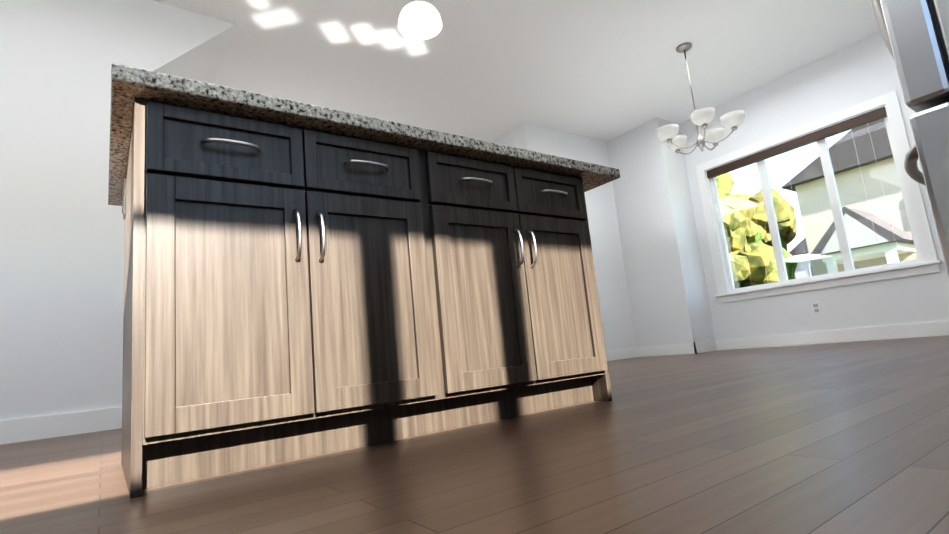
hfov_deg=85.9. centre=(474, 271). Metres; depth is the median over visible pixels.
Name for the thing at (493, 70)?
ceiling
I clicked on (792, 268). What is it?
tree
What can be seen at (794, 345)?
floor vent
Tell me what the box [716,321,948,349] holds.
baseboard
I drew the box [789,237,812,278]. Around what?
house
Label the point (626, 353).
baseboard
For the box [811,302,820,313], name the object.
outlet plates
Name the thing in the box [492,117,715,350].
wall
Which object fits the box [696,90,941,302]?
dining room window
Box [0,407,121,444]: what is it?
baseboard
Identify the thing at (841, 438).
floor
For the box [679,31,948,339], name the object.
wall
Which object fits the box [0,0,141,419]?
wall
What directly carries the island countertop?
on the kitchen island
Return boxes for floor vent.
[777,344,812,346]
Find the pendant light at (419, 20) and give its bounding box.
[398,0,441,39]
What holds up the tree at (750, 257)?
on the ground
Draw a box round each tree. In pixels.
[715,172,795,250]
[719,200,778,288]
[738,230,798,287]
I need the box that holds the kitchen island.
[116,83,611,498]
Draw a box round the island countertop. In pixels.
[108,63,619,204]
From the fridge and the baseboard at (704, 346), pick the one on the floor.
the fridge
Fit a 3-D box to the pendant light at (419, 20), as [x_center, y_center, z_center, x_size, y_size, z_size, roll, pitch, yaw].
[-0.313,-1.670,2.607,0.220,0.924,0.220,1,-11,-36]
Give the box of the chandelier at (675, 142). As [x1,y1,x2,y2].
[656,42,744,154]
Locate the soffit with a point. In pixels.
(182, 43)
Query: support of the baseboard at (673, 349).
attached to the wall at (649, 275)
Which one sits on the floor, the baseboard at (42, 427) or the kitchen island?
the kitchen island
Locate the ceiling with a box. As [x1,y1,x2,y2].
[152,0,879,141]
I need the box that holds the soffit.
[141,0,235,83]
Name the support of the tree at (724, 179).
on the ground
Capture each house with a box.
[782,118,916,275]
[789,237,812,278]
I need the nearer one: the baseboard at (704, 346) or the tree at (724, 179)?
the baseboard at (704, 346)
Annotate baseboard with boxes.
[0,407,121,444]
[606,347,637,360]
[637,342,697,356]
[696,340,717,352]
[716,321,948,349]
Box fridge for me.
[870,0,948,276]
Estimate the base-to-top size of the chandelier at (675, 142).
1.004 m
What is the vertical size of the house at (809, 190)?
9.000 m
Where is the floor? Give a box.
[0,335,948,533]
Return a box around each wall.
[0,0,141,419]
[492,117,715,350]
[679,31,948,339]

